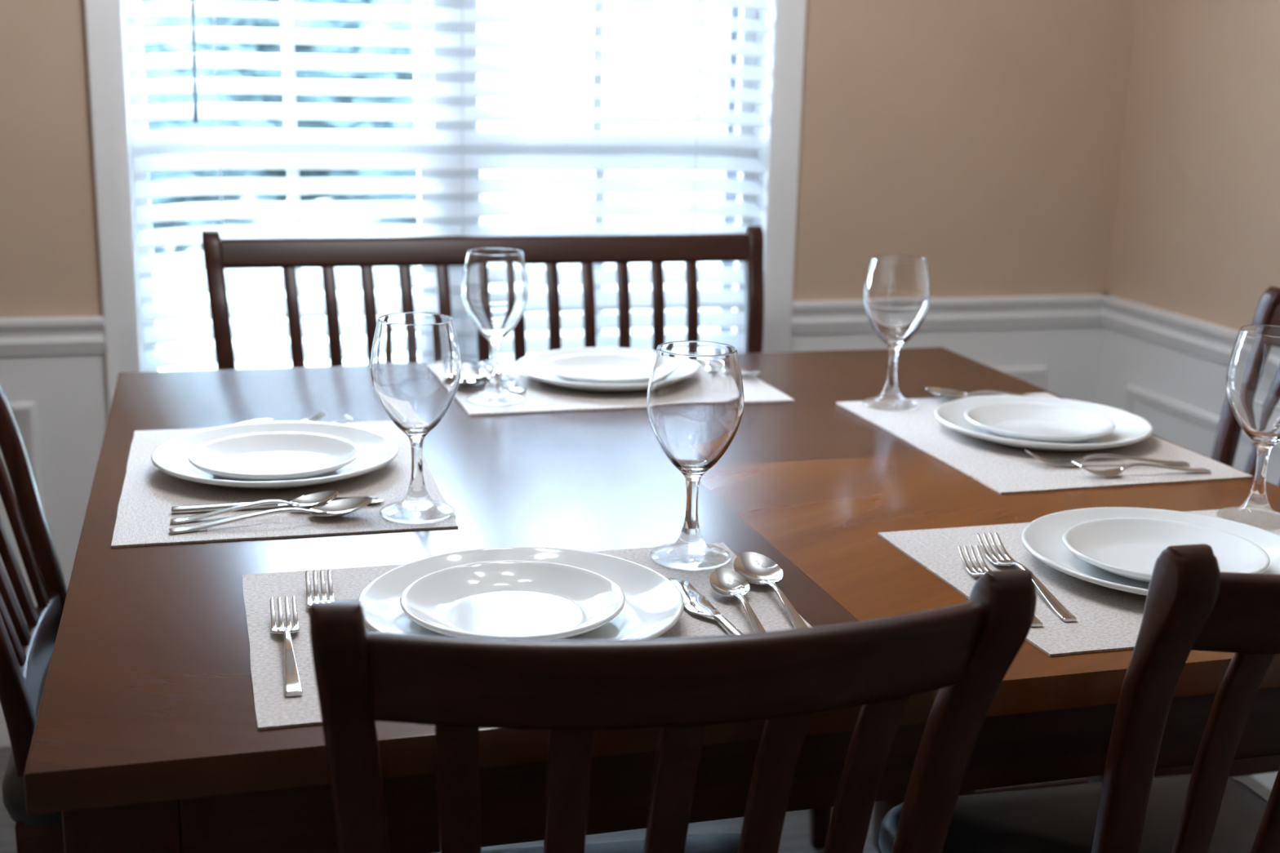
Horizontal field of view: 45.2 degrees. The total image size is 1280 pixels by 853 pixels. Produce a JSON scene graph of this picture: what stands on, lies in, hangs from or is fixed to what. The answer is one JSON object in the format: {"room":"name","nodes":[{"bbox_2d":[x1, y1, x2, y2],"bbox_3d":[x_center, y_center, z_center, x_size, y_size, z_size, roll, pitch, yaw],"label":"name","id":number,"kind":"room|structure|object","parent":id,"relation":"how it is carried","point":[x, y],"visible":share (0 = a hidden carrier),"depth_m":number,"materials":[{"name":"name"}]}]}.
{"room":"dining room","nodes":[
{"label":"dining room","id":0,"kind":"room"},
{"bbox_2d":[0,0,1135,622],"bbox_3d":[-0.801,-0.581,3.016,3.880,2.440,0.140,-2,14,-15],"label":"wall","id":1,"kind":"structure","parent":0,"point":[979,140],"depth_m":3.33,"materials":[{"name":"beige paint"}]},
{"bbox_2d":[0,703,11,746],"bbox_3d":[-0.807,0.559,3.218,3.880,0.130,0.015,-2,14,-15],"label":"baseboard","id":2,"kind":"structure","parent":1,"relation":"attached to","point":[5,741],"depth_m":3.09,"materials":[{"name":"white paint"}]},
{"bbox_2d":[8,401,43,608],"bbox_3d":[-1.653,0.210,2.887,1.003,0.485,0.014,-2,14,-15],"label":"trim","id":3,"kind":"structure","parent":1,"relation":"attached to","point":[26,411],"depth_m":2.97,"materials":[{"name":"white paint"}]},
{"bbox_2d":[0,315,105,355],"bbox_3d":[-1.843,-0.140,2.738,1.687,0.074,0.026,-2,14,-15],"label":"trim","id":4,"kind":"structure","parent":1,"relation":"attached to","point":[72,335],"depth_m":2.93,"materials":[{"name":"white paint"}]},
{"bbox_2d":[84,0,807,414],"bbox_3d":[-0.361,-0.685,3.107,1.413,1.748,0.182,-2,14,-15],"label":"window","id":5,"kind":"structure","parent":1,"relation":"in","point":[107,25],"depth_m":3.13,"materials":[{"name":"white paint"}]},
{"bbox_2d":[125,0,771,369],"bbox_3d":[-0.350,-0.676,3.071,1.273,1.616,0.066,-2,14,-15],"label":"window blind","id":6,"kind":"object","parent":5,"relation":"attached to","point":[220,161],"visible":0.66,"depth_m":3.08,"materials":[{"name":"white plastic"}]},
{"bbox_2d":[791,293,1111,334],"bbox_3d":[0.704,-0.251,3.443,0.782,0.074,0.026,-2,14,-15],"label":"trim","id":7,"kind":"structure","parent":1,"relation":"attached to","point":[829,316],"depth_m":3.45,"materials":[{"name":"white paint"}]},
{"bbox_2d":[993,365,1045,389],"bbox_3d":[0.668,0.109,3.529,0.545,0.485,0.014,-2,14,-15],"label":"trim","id":8,"kind":"structure","parent":1,"relation":"attached to","point":[1037,375],"depth_m":3.54,"materials":[{"name":"white paint"}]},
{"bbox_2d":[0,746,1271,852],"bbox_3d":[-0.051,1.333,0.608,4.120,0.100,5.940,-2,14,-15],"label":"floor","id":9,"kind":"structure","parent":0,"point":[795,835],"depth_m":2.82,"materials":[{"name":"grey wood"}]},
{"bbox_2d":[0,386,66,852],"bbox_3d":[-0.596,0.403,1.910,0.564,1.064,0.465,-2,14,-14],"label":"dining chair","id":10,"kind":"object","parent":9,"relation":"on","point":[26,649],"visible":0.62,"depth_m":1.86,"materials":[{"name":"brown wood"}]},
{"bbox_2d":[201,225,831,848],"bbox_3d":[-0.215,0.205,2.756,1.060,1.064,0.536,-2,14,-15],"label":"bench","id":11,"kind":"object","parent":9,"relation":"on","point":[367,252],"visible":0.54,"depth_m":2.84,"materials":[{"name":"brown wood"}]},
{"bbox_2d":[23,346,1279,852],"bbox_3d":[0.042,0.490,1.939,1.339,0.910,1.333,-2,14,-15],"label":"dining table","id":12,"kind":"object","parent":9,"relation":"on","point":[147,738],"visible":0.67,"depth_m":1.38,"materials":[{"name":"brown wood"}]},
{"bbox_2d":[111,421,457,547],"bbox_3d":[-0.410,0.055,1.753,0.339,0.002,0.469,-2,14,-15],"label":"placemat","id":13,"kind":"object","parent":12,"relation":"on","point":[148,495],"visible":0.51,"depth_m":1.64,"materials":[{"name":"white fabric"}]},
{"bbox_2d":[170,490,338,524],"bbox_3d":[-0.398,0.083,1.595,0.172,0.016,0.035,-5,15,-24],"label":"spoon","id":14,"kind":"object","parent":13,"relation":"on","point":[311,500],"visible":1,"depth_m":1.60,"materials":[{"name":"silver metal"}]},
{"bbox_2d":[288,490,338,507],"bbox_3d":[-0.343,0.077,1.620,0.052,0.014,0.035,-5,15,-24],"label":"bowl","id":15,"kind":"object","parent":14,"relation":"on","point":[311,500],"depth_m":1.63,"materials":[{"name":"silver metal"}]},
{"bbox_2d":[185,410,326,434],"bbox_3d":[-0.483,-0.003,1.940,0.175,0.017,0.023,-5,15,-26],"label":"fork","id":16,"kind":"object","parent":13,"relation":"on","point":[320,415],"visible":0.33,"depth_m":1.96,"materials":[{"name":"silver metal"}]},
{"bbox_2d":[168,497,372,533],"bbox_3d":[-0.374,0.090,1.569,0.205,0.016,0.044,-5,15,-23],"label":"spoon","id":17,"kind":"object","parent":13,"relation":"on","point":[342,507],"visible":1,"depth_m":1.58,"materials":[{"name":"silver metal"}]},
{"bbox_2d":[309,497,372,516],"bbox_3d":[-0.310,0.085,1.597,0.066,0.015,0.044,-5,15,-23],"label":"bowl","id":18,"kind":"object","parent":17,"relation":"on","point":[342,507],"depth_m":1.61,"materials":[{"name":"silver metal"}]},
{"bbox_2d":[151,421,399,488],"bbox_3d":[-0.418,0.037,1.772,0.277,0.022,0.277,3,14,5],"label":"dinner plate","id":19,"kind":"object","parent":13,"relation":"on","point":[377,450],"visible":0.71,"depth_m":1.80,"materials":[{"name":"white ceramic"}]},
{"bbox_2d":[187,431,359,481],"bbox_3d":[-0.414,0.039,1.744,0.190,0.022,0.190,-6,15,-27],"label":"salad plate","id":20,"kind":"object","parent":19,"relation":"on","point":[283,455],"visible":0.98,"depth_m":1.77,"materials":[{"name":"white ceramic"}]},
{"bbox_2d":[171,496,383,513],"bbox_3d":[-0.381,0.081,1.626,0.218,0.008,0.026,-2,14,-13],"label":"knife","id":21,"kind":"object","parent":13,"relation":"on","point":[201,508],"visible":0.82,"depth_m":1.60,"materials":[{"name":"silver metal"}]},
{"bbox_2d":[331,415,351,424],"bbox_3d":[-0.459,0.005,1.910,0.203,0.017,0.025,-6,15,-26],"label":"fork","id":22,"kind":"object","parent":13,"relation":"on","point":[344,420],"visible":0.16,"depth_m":1.95,"materials":[{"name":"silver metal"}]},
{"bbox_2d":[370,311,461,524],"bbox_3d":[-0.231,-0.009,1.591,0.092,0.208,0.092,7,15,23],"label":"wine glass","id":23,"kind":"object","parent":13,"relation":"on","point":[415,362],"visible":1,"depth_m":1.55,"materials":[{"name":"clear glass"}]},
{"bbox_2d":[370,311,461,442],"bbox_3d":[-0.230,-0.048,1.582,0.092,0.129,0.092,7,15,23],"label":"bowl","id":24,"kind":"object","parent":23,"relation":"on","point":[415,362],"depth_m":1.55,"materials":[{"name":"clear glass"}]},
{"bbox_2d":[242,542,811,730],"bbox_3d":[-0.095,0.167,1.323,0.469,0.002,0.339,-3,14,-16],"label":"placemat","id":25,"kind":"object","parent":12,"relation":"on","point":[274,709],"visible":0.23,"depth_m":1.33,"materials":[{"name":"white fabric"}]},
{"bbox_2d":[270,595,302,697],"bbox_3d":[-0.282,0.174,1.235,0.023,0.017,0.175,-2,14,-15],"label":"fork","id":26,"kind":"object","parent":25,"relation":"on","point":[293,687],"visible":1,"depth_m":1.24,"materials":[{"name":"silver metal"}]},
{"bbox_2d":[305,568,334,608],"bbox_3d":[-0.265,0.161,1.290,0.025,0.017,0.203,-2,14,-14],"label":"fork","id":27,"kind":"object","parent":25,"relation":"on","point":[316,594],"visible":0.34,"depth_m":1.36,"materials":[{"name":"silver metal"}]},
{"bbox_2d":[358,546,684,639],"bbox_3d":[-0.101,0.156,1.315,0.277,0.022,0.277,-7,16,-32],"label":"dinner plate","id":28,"kind":"object","parent":25,"relation":"on","point":[654,604],"visible":0.4,"depth_m":1.35,"materials":[{"name":"white ceramic"}]},
{"bbox_2d":[400,560,625,639],"bbox_3d":[-0.107,0.154,1.305,0.190,0.022,0.190,-6,15,-27],"label":"salad plate","id":29,"kind":"object","parent":28,"relation":"on","point":[514,599],"visible":0.96,"depth_m":1.33,"materials":[{"name":"white ceramic"}]},
{"bbox_2d":[646,340,744,570],"bbox_3d":[0.051,0.027,1.470,0.092,0.208,0.092,-6,16,-29],"label":"wine glass","id":30,"kind":"object","parent":25,"relation":"on","point":[695,396],"visible":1,"depth_m":1.43,"materials":[{"name":"clear glass"}]},
{"bbox_2d":[646,340,744,481],"bbox_3d":[0.052,-0.011,1.460,0.092,0.129,0.092,-6,16,-29],"label":"bowl","id":31,"kind":"object","parent":30,"relation":"on","point":[695,396],"depth_m":1.42,"materials":[{"name":"clear glass"}]},
{"bbox_2d":[668,577,742,634],"bbox_3d":[0.062,0.165,1.325,0.026,0.008,0.218,-3,15,-19],"label":"knife","id":32,"kind":"object","parent":25,"relation":"on","point":[695,602],"visible":0.56,"depth_m":1.35,"materials":[{"name":"silver metal"}]},
{"bbox_2d":[709,568,765,632],"bbox_3d":[0.092,0.158,1.337,0.035,0.016,0.172,-1,14,-11],"label":"spoon","id":33,"kind":"object","parent":25,"relation":"on","point":[726,582],"visible":0.87,"depth_m":1.39,"materials":[{"name":"silver metal"}]},
{"bbox_2d":[709,568,749,597],"bbox_3d":[0.081,0.143,1.393,0.035,0.014,0.052,-1,14,-11],"label":"bowl","id":34,"kind":"object","parent":33,"relation":"on","point":[726,582],"depth_m":1.40,"materials":[{"name":"silver metal"}]},
{"bbox_2d":[733,551,808,628],"bbox_3d":[0.124,0.151,1.368,0.044,0.016,0.205,-2,14,-12],"label":"spoon","id":35,"kind":"object","parent":25,"relation":"on","point":[756,568],"visible":0.86,"depth_m":1.44,"materials":[{"name":"silver metal"}]},
{"bbox_2d":[733,551,782,584],"bbox_3d":[0.109,0.134,1.434,0.044,0.015,0.066,-2,14,-12],"label":"bowl","id":36,"kind":"object","parent":35,"relation":"on","point":[756,568],"depth_m":1.44,"materials":[{"name":"silver metal"}]},
{"bbox_2d":[454,361,795,415],"bbox_3d":[-0.052,-0.066,2.282,0.469,0.002,0.339,-3,14,-16],"label":"placemat","id":37,"kind":"object","parent":12,"relation":"on","point":[539,397],"visible":0.36,"depth_m":2.18,"materials":[{"name":"white fabric"}]},
{"bbox_2d":[458,362,481,386],"bbox_3d":[-0.263,-0.080,2.278,0.044,0.016,0.205,-1,14,-10],"label":"spoon","id":38,"kind":"object","parent":37,"relation":"on","point":[464,381],"visible":0.77,"depth_m":2.23,"materials":[{"name":"silver metal"}]},
{"bbox_2d":[458,377,481,386],"bbox_3d":[-0.250,-0.064,2.211,0.044,0.015,0.066,-1,14,-10],"label":"bowl","id":39,"kind":"object","parent":38,"relation":"on","point":[464,382],"depth_m":2.20,"materials":[{"name":"silver metal"}]},
{"bbox_2d":[468,362,489,382],"bbox_3d":[-0.238,-0.084,2.296,0.035,0.016,0.172,-2,14,-13],"label":"spoon","id":40,"kind":"object","parent":37,"relation":"on","point":[482,377],"visible":0.83,"depth_m":2.26,"materials":[{"name":"silver metal"}]},
{"bbox_2d":[473,375,489,382],"bbox_3d":[-0.225,-0.071,2.239,0.035,0.014,0.052,-2,14,-13],"label":"bowl","id":41,"kind":"object","parent":40,"relation":"on","point":[483,378],"depth_m":2.22,"materials":[{"name":"silver metal"}]},
{"bbox_2d":[461,247,528,405],"bbox_3d":[-0.200,-0.138,2.122,0.092,0.208,0.092,14,18,41],"label":"wine glass","id":42,"kind":"object","parent":37,"relation":"on","point":[495,284],"visible":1,"depth_m":2.08,"materials":[{"name":"clear glass"}]},
{"bbox_2d":[461,247,528,345],"bbox_3d":[-0.199,-0.177,2.112,0.092,0.129,0.092,-12,19,-43],"label":"bowl","id":43,"kind":"object","parent":42,"relation":"on","point":[495,284],"depth_m":2.08,"materials":[{"name":"clear glass"}]},
{"bbox_2d":[480,360,525,392],"bbox_3d":[-0.203,-0.076,2.287,0.026,0.008,0.218,-3,14,-18],"label":"knife","id":44,"kind":"object","parent":37,"relation":"on","point":[511,383],"visible":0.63,"depth_m":2.24,"materials":[{"name":"silver metal"}]},
{"bbox_2d":[515,347,655,391],"bbox_3d":[-0.047,-0.081,2.292,0.277,0.022,0.277,3,14,5],"label":"dinner plate","id":45,"kind":"object","parent":37,"relation":"on","point":[531,366],"visible":0.45,"depth_m":2.30,"materials":[{"name":"white ceramic"}]},
{"bbox_2d":[543,353,653,383],"bbox_3d":[-0.047,-0.080,2.267,0.190,0.022,0.190,-6,15,-27],"label":"salad plate","id":46,"kind":"object","parent":45,"relation":"on","point":[592,368],"visible":0.79,"depth_m":2.31,"materials":[{"name":"white ceramic"}]},
{"bbox_2d":[740,367,760,376],"bbox_3d":[0.143,-0.098,2.390,0.025,0.017,0.203,-2,14,-15],"label":"fork","id":47,"kind":"object","parent":37,"relation":"on","point":[744,372],"visible":0.3,"depth_m":2.31,"materials":[{"name":"silver metal"}]},
{"bbox_2d":[835,392,1253,493],"bbox_3d":[0.507,0.013,2.013,0.339,0.002,0.469,-3,14,-16],"label":"placemat","id":48,"kind":"object","parent":12,"relation":"on","point":[1002,468],"visible":0.57,"depth_m":1.90,"materials":[{"name":"white fabric"}]},
{"bbox_2d":[862,254,931,411],"bbox_3d":[0.356,-0.131,2.146,0.092,0.208,0.092,1,14,-2],"label":"wine glass","id":49,"kind":"object","parent":48,"relation":"on","point":[897,291],"visible":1,"depth_m":2.11,"materials":[{"name":"clear glass"}]},
{"bbox_2d":[863,254,931,351],"bbox_3d":[0.357,-0.169,2.137,0.092,0.129,0.092,1,14,0],"label":"bowl","id":50,"kind":"object","parent":49,"relation":"on","point":[897,291],"depth_m":2.10,"materials":[{"name":"clear glass"}]},
{"bbox_2d":[924,386,1064,399],"bbox_3d":[0.512,-0.046,2.215,0.205,0.016,0.044,1,14,-2],"label":"spoon","id":51,"kind":"object","parent":48,"relation":"on","point":[943,393],"visible":0.8,"depth_m":2.21,"materials":[{"name":"silver metal"}]},
{"bbox_2d":[924,386,970,399],"bbox_3d":[0.442,-0.048,2.212,0.066,0.015,0.044,1,14,-2],"label":"bowl","id":52,"kind":"object","parent":51,"relation":"on","point":[943,393],"depth_m":2.22,"materials":[{"name":"silver metal"}]},
{"bbox_2d":[934,395,1153,450],"bbox_3d":[0.527,0.000,2.017,0.277,0.022,0.277,3,14,5],"label":"dinner plate","id":53,"kind":"object","parent":48,"relation":"on","point":[1130,428],"visible":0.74,"depth_m":2.02,"materials":[{"name":"white ceramic"}]},
{"bbox_2d":[964,402,1115,444],"bbox_3d":[0.518,0.000,1.998,0.190,0.022,0.190,-6,15,-27],"label":"salad plate","id":54,"kind":"object","parent":53,"relation":"on","point":[1024,421],"visible":0.98,"depth_m":2.03,"materials":[{"name":"white ceramic"}]},
{"bbox_2d":[1025,449,1189,466],"bbox_3d":[0.570,0.039,1.871,0.203,0.017,0.025,0,14,-6],"label":"fork","id":55,"kind":"object","parent":48,"relation":"on","point":[1069,462],"visible":0.98,"depth_m":1.87,"materials":[{"name":"silver metal"}]},
{"bbox_2d":[1072,461,1210,476],"bbox_3d":[0.599,0.049,1.833,0.175,0.017,0.023,-2,14,-13],"label":"fork","id":56,"kind":"object","parent":48,"relation":"on","point":[1113,472],"visible":1,"depth_m":1.83,"materials":[{"name":"silver metal"}]},
{"bbox_2d":[878,509,1279,657],"bbox_3d":[0.517,0.140,1.495,0.469,0.002,0.339,-3,14,-16],"label":"placemat","id":57,"kind":"object","parent":12,"relation":"on","point":[1108,620],"visible":0.3,"depth_m":1.43,"materials":[{"name":"white fabric"}]},
{"bbox_2d":[957,545,1043,626],"bbox_3d":[0.331,0.145,1.415,0.023,0.017,0.175,-1,14,-8],"label":"fork","id":58,"kind":"object","parent":57,"relation":"on","point":[1036,623],"visible":0.44,"depth_m":1.48,"materials":[{"name":"silver metal"}]},
{"bbox_2d":[976,533,1076,622],"bbox_3d":[0.362,0.139,1.443,0.025,0.017,0.203,-1,14,-9],"label":"fork","id":59,"kind":"object","parent":57,"relation":"on","point":[1060,610],"visible":0.95,"depth_m":1.47,"materials":[{"name":"silver metal"}]},
{"bbox_2d":[1021,506,1279,596],"bbox_3d":[0.511,0.128,1.490,0.277,0.022,0.277,3,14,5],"label":"dinner plate","id":60,"kind":"object","parent":57,"relation":"on","point":[1042,537],"visible":0.45,"depth_m":1.54,"materials":[{"name":"white ceramic"}]},
{"bbox_2d":[1062,517,1270,582],"bbox_3d":[0.504,0.125,1.481,0.190,0.022,0.190,-6,15,-27],"label":"salad plate","id":61,"kind":"object","parent":60,"relation":"on","point":[1130,548],"visible":0.72,"depth_m":1.52,"materials":[{"name":"white ceramic"}]},
{"bbox_2d":[1216,324,1279,530],"bbox_3d":[0.668,0.000,1.639,0.092,0.208,0.092,-1,14,-9],"label":"wine glass","id":62,"kind":"object","parent":57,"relation":"on","point":[1252,379],"visible":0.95,"depth_m":1.61,"materials":[{"name":"clear glass"}]},
{"bbox_2d":[1225,324,1279,451],"bbox_3d":[0.669,-0.038,1.630,0.092,0.129,0.092,-3,14,-16],"label":"bowl","id":63,"kind":"object","parent":62,"relation":"on","point":[1252,379],"depth_m":1.60,"materials":[{"name":"clear glass"}]},
{"bbox_2d":[309,568,1036,852],"bbox_3d":[-0.029,0.561,1.317,0.465,1.064,0.564,-1,14,-11],"label":"dining chair","id":64,"kind":"object","parent":9,"relation":"on","point":[571,689],"visible":1,"depth_m":0.98,"materials":[{"name":"brown wood"}]},
{"bbox_2d":[877,543,1279,852],"bbox_3d":[0.526,0.537,1.471,0.465,1.064,0.564,-2,14,-14],"label":"dining chair","id":65,"kind":"object","parent":9,"relation":"on","point":[1191,605],"visible":0.97,"depth_m":1.18,"materials":[{"name":"brown wood"}]},
{"bbox_2d":[958,285,1279,795],"bbox_3d":[0.788,0.366,2.196,0.564,1.064,0.465,-2,14,-15],"label":"dining chair","id":66,"kind":"object","parent":9,"relation":"on","point":[1228,432],"visible":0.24,"depth_m":2.33,"materials":[{"name":"brown wood"}]},
{"bbox_2d":[1096,0,1279,485],"bbox_3d":[1.888,0.002,0.896,0.120,2.440,5.820,-2,14,-15],"label":"wall","id":67,"kind":"structure","parent":0,"point":[1196,233],"depth_m":3.22,"materials":[{"name":"beige paint"}]},
{"bbox_2d":[1099,293,1239,364],"bbox_3d":[1.828,0.397,0.903,0.026,0.074,5.680,-2,14,-15],"label":"trim","id":68,"kind":"structure","parent":67,"relation":"attached to","point":[1215,342],"depth_m":3.30,"materials":[{"name":"white paint"}]},
{"bbox_2d":[1124,383,1279,455],"bbox_3d":[1.284,0.294,2.873,0.014,0.465,1.402,-2,14,-15],"label":"trim","id":69,"kind":"structure","parent":67,"relation":"attached to","point":[1134,394],"depth_m":3.30,"materials":[{"name":"white paint"}]},
{"bbox_2d":[1250,772,1277,790],"bbox_3d":[1.815,1.143,1.086,0.015,0.130,5.680,-2,14,-15],"label":"baseboard","id":70,"kind":"structure","parent":67,"relation":"attached to","point":[1268,780],"depth_m":3.05,"materials":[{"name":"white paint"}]},
{"label":"outside","id":71,"kind":"structure","parent":0,"visible":0},
{"bbox_2d":[154,194,737,371],"bbox_3d":[-4.371,-2.708,18.625,46.000,0.200,31.620,-2,14,-15],"label":"ground","id":72,"kind":"structure","parent":71,"point":[313,221],"depth_m":11.29,"materials":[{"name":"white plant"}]},
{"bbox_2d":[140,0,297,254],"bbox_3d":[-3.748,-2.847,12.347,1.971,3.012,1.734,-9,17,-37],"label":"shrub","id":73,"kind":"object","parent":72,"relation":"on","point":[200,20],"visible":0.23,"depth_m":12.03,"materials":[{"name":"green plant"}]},
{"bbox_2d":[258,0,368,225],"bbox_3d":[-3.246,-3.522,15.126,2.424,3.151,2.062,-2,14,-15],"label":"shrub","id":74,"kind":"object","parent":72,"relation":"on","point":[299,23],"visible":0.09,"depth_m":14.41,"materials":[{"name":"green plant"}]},
{"bbox_2d":[307,0,567,225],"bbox_3d":[-1.690,-2.852,12.756,2.152,2.960,1.697,-2,14,-15],"label":"shrub","id":75,"kind":"object","parent":72,"relation":"on","point":[515,5],"visible":0.27,"depth_m":12.38,"materials":[{"name":"green plant"}]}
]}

